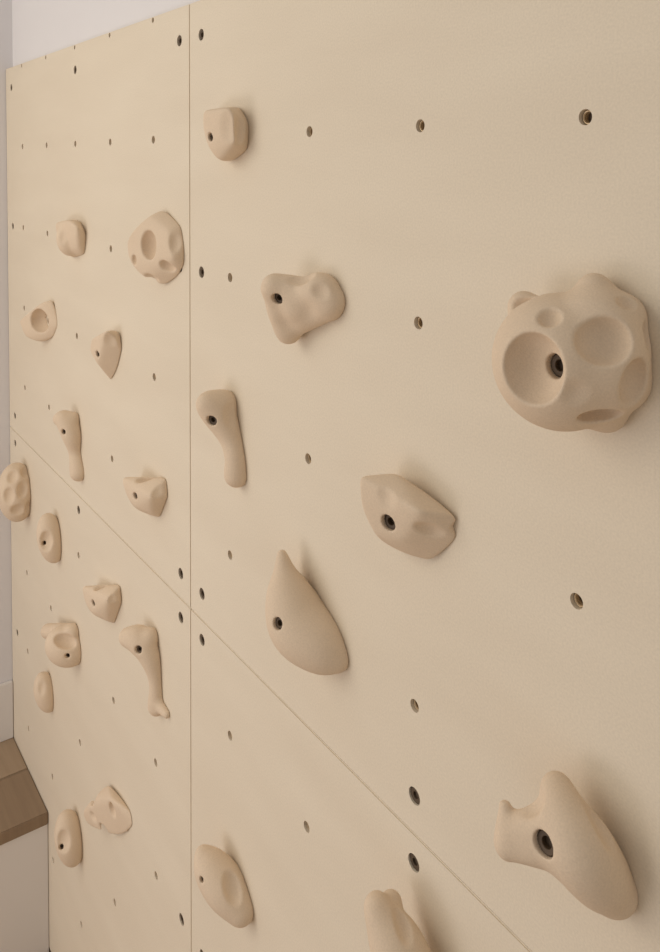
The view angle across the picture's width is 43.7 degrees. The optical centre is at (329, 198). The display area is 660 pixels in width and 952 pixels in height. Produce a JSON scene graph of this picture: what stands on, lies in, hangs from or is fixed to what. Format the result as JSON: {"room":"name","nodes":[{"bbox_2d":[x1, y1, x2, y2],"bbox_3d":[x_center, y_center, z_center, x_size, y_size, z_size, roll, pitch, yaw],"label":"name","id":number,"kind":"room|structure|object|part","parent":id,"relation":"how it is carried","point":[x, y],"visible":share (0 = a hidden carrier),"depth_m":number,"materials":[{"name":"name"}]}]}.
{"room":"indoor climbing gym","nodes":[
{"label":"indoor climbing gym","id":0,"kind":"room"},
{"bbox_2d":[0,0,12,683],"bbox_3d":[-2.175,0.332,1.288,3.218,3.000,0.100,-1,3,-35],"label":"wall","id":1,"kind":"structure","parent":0,"point":[6,40],"depth_m":2.16,"materials":[{"name":"white paint"}]},
{"bbox_2d":[0,680,13,741],"bbox_3d":[-2.116,1.400,1.311,3.099,0.155,0.010,-1,3,-35],"label":"trim","id":2,"kind":"structure","parent":1,"relation":"attached to","point":[6,688],"depth_m":2.19,"materials":[{"name":"white paint"}]},
{"bbox_2d":[12,0,199,66],"bbox_3d":[0.474,0.381,0.448,0.132,3.000,4.600,-1,3,-35],"label":"wall","id":3,"kind":"structure","parent":0,"point":[40,28],"depth_m":1.78,"materials":[{"name":"white paint"}]},
{"bbox_2d":[6,0,659,951],"bbox_3d":[0.080,0.783,0.889,0.018,2.123,3.188,-1,3,-35],"label":"climbing wall","id":4,"kind":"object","parent":3,"relation":"attached to","point":[505,189],"visible":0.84,"depth_m":0.95,"materials":[{"name":"beige wood"}]},
{"bbox_2d":[0,462,30,521],"bbox_3d":[-0.788,0.730,2.036,0.069,0.144,0.097,-1,3,-35],"label":"hold","id":5,"kind":"object","parent":4,"relation":"attached to","point":[15,495],"depth_m":2.01,"materials":[{"name":"beige plastic"}]},
{"bbox_2d":[20,301,56,340],"bbox_3d":[-0.662,0.280,1.863,0.045,0.104,0.132,-1,3,-35],"label":"hold","id":6,"kind":"object","parent":4,"relation":"attached to","point":[34,325],"depth_m":1.87,"materials":[{"name":"beige plastic"}]},
{"bbox_2d":[33,671,53,712],"bbox_3d":[-0.669,1.151,1.911,0.037,0.091,0.056,-1,3,-35],"label":"hold","id":7,"kind":"object","parent":4,"relation":"attached to","point":[43,689],"depth_m":1.90,"materials":[{"name":"beige plastic"}]},
{"bbox_2d":[36,513,60,562],"bbox_3d":[-0.632,0.761,1.838,0.046,0.110,0.063,-1,3,-35],"label":"hold","id":8,"kind":"object","parent":4,"relation":"attached to","point":[48,534],"depth_m":1.82,"materials":[{"name":"beige plastic"}]},
{"bbox_2d":[41,623,80,667],"bbox_3d":[-0.591,0.950,1.774,0.060,0.091,0.150,-1,3,-35],"label":"hold","id":9,"kind":"object","parent":4,"relation":"attached to","point":[62,643],"depth_m":1.73,"materials":[{"name":"beige plastic"}]},
{"bbox_2d":[54,809,81,867],"bbox_3d":[-0.563,1.371,1.758,0.050,0.114,0.067,-1,3,-35],"label":"hold","id":10,"kind":"object","parent":4,"relation":"attached to","point":[67,832],"depth_m":1.74,"materials":[{"name":"beige plastic"}]},
{"bbox_2d":[53,410,83,480],"bbox_3d":[-0.545,0.514,1.708,0.044,0.143,0.074,-1,3,-35],"label":"hold","id":11,"kind":"object","parent":4,"relation":"attached to","point":[67,422],"depth_m":1.70,"materials":[{"name":"beige plastic"}]},
{"bbox_2d":[56,220,85,256],"bbox_3d":[-0.547,0.083,1.698,0.041,0.081,0.149,-1,3,-35],"label":"hold","id":12,"kind":"object","parent":4,"relation":"attached to","point":[71,235],"depth_m":1.66,"materials":[{"name":"beige plastic"}]},
{"bbox_3d":[-0.524,0.153,1.720,0.018,0.940,1.089,-1,3,-35],"label":"plywood panel","id":13,"kind":"part","parent":4,"relation":"part of","materials":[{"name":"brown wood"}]},
{"bbox_3d":[-0.529,1.215,1.764,0.018,1.183,1.089,-1,3,-35],"label":"plywood panel","id":14,"kind":"part","parent":4,"relation":"part of","materials":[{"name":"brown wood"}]},
{"bbox_2d":[83,585,120,622],"bbox_3d":[-0.445,0.776,1.578,0.040,0.106,0.142,-1,3,-35],"label":"hold","id":15,"kind":"object","parent":4,"relation":"attached to","point":[104,601],"depth_m":1.54,"materials":[{"name":"beige plastic"}]},
{"bbox_2d":[91,330,121,378],"bbox_3d":[-0.424,0.291,1.536,0.036,0.103,0.096,-1,3,-35],"label":"hold","id":16,"kind":"object","parent":4,"relation":"attached to","point":[106,347],"depth_m":1.51,"materials":[{"name":"beige plastic"}]},
{"bbox_2d":[84,786,131,833],"bbox_3d":[-0.427,1.184,1.574,0.033,0.116,0.173,-1,3,-35],"label":"hold","id":17,"kind":"object","parent":4,"relation":"attached to","point":[108,809],"depth_m":1.56,"materials":[{"name":"beige plastic"}]},
{"bbox_2d":[119,624,169,718],"bbox_3d":[-0.317,0.804,1.389,0.051,0.144,0.108,-1,3,-35],"label":"hold","id":18,"kind":"object","parent":4,"relation":"attached to","point":[141,640],"depth_m":1.38,"materials":[{"name":"beige plastic"}]},
{"bbox_2d":[123,477,166,516],"bbox_3d":[-0.318,0.504,1.388,0.042,0.085,0.118,-1,3,-35],"label":"hold","id":19,"kind":"object","parent":4,"relation":"attached to","point":[148,495],"depth_m":1.36,"materials":[{"name":"beige plastic"}]},
{"bbox_2d":[128,211,183,283],"bbox_3d":[-0.282,0.080,1.323,0.042,0.118,0.129,-1,3,-35],"label":"hold","id":20,"kind":"object","parent":4,"relation":"attached to","point":[155,247],"depth_m":1.31,"materials":[{"name":"beige plastic"}]},
{"bbox_2d":[11,29,419,951],"bbox_3d":[-0.201,0.468,1.264,0.003,1.441,2.141,-1,3,-35],"label":"bolts","id":21,"kind":"object","parent":4,"relation":"attached to","point":[414,793],"visible":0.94,"depth_m":1.23,"materials":[{"name":"black metal"}]},
{"bbox_2d":[196,389,246,487],"bbox_3d":[-0.156,0.336,1.145,0.052,0.132,0.072,-1,3,-35],"label":"hold","id":22,"kind":"object","parent":4,"relation":"attached to","point":[217,408],"depth_m":1.13,"materials":[{"name":"beige plastic"}]},
{"bbox_2d":[194,844,253,927],"bbox_3d":[-0.155,0.974,1.162,0.056,0.082,0.094,-1,3,-35],"label":"hold","id":23,"kind":"object","parent":4,"relation":"attached to","point":[221,882],"depth_m":1.15,"materials":[{"name":"beige plastic"}]},
{"bbox_2d":[203,107,248,160],"bbox_3d":[-0.152,-0.089,1.135,0.041,0.075,0.110,-1,3,-35],"label":"hold","id":24,"kind":"object","parent":4,"relation":"attached to","point":[226,130],"depth_m":1.10,"materials":[{"name":"beige plastic"}]},
{"bbox_2d":[261,272,344,343],"bbox_3d":[-0.038,0.133,0.965,0.060,0.094,0.111,-1,3,-35],"label":"hold","id":25,"kind":"object","parent":4,"relation":"attached to","point":[296,306],"depth_m":0.96,"materials":[{"name":"beige plastic"}]},
{"bbox_2d":[265,550,347,674],"bbox_3d":[-0.035,0.495,0.971,0.062,0.123,0.111,-1,3,-35],"label":"hold","id":26,"kind":"object","parent":4,"relation":"attached to","point":[300,626],"depth_m":0.96,"materials":[{"name":"beige plastic"}]},
{"bbox_3d":[0.089,1.254,0.892,0.018,1.183,1.049,-1,3,-35],"label":"plywood panel","id":27,"kind":"part","parent":4,"relation":"part of","materials":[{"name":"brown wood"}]},
{"bbox_2d":[154,110,590,829],"bbox_3d":[0.091,0.764,0.876,0.014,1.689,2.932,-1,3,-35],"label":"t-nuts","id":28,"kind":"structure","parent":4,"relation":"attached to","point":[579,602],"depth_m":0.83,"materials":[{"name":"metal"}]},
{"bbox_2d":[364,889,430,951],"bbox_3d":[0.071,0.749,0.817,0.060,0.092,0.077,-1,3,-35],"label":"hold","id":29,"kind":"object","parent":4,"relation":"attached to","point":[389,928],"depth_m":0.81,"materials":[{"name":"beige plastic"}]},
{"bbox_2d":[360,474,454,558],"bbox_3d":[0.075,0.323,0.820,0.051,0.086,0.095,-1,3,-35],"label":"hold","id":30,"kind":"object","parent":4,"relation":"attached to","point":[406,518],"depth_m":0.81,"materials":[{"name":"beige plastic"}]},
{"bbox_2d":[494,771,637,919],"bbox_3d":[0.185,0.513,0.652,0.073,0.099,0.093,-1,3,-35],"label":"hold","id":31,"kind":"object","parent":4,"relation":"attached to","point":[559,834],"depth_m":0.63,"materials":[{"name":"beige plastic"}]},
{"bbox_2d":[492,273,652,432],"bbox_3d":[0.178,0.120,0.637,0.085,0.124,0.119,-1,3,-35],"label":"hold","id":32,"kind":"object","parent":4,"relation":"attached to","point":[578,358],"depth_m":0.61,"materials":[{"name":"beige plastic"}]},
{"bbox_3d":[-0.847,1.937,-0.418,3.350,0.050,4.600,-1,3,-35],"label":"floor","id":33,"kind":"structure","parent":0,"visible":0},
{"bbox_2d":[0,738,48,951],"bbox_3d":[-1.293,1.643,1.715,1.299,0.355,0.319,-1,3,-35],"label":"bench","id":34,"kind":"object","parent":33,"relation":"on","point":[24,906],"visible":1,"depth_m":1.94,"materials":[{"name":"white wood"}]},
{"bbox_3d":[-1.202,1.663,1.597,1.289,0.325,0.013,-1,3,-35],"label":"panel","id":35,"kind":"part","parent":34,"relation":"part of","materials":[{"name":"white paint"}]}
]}

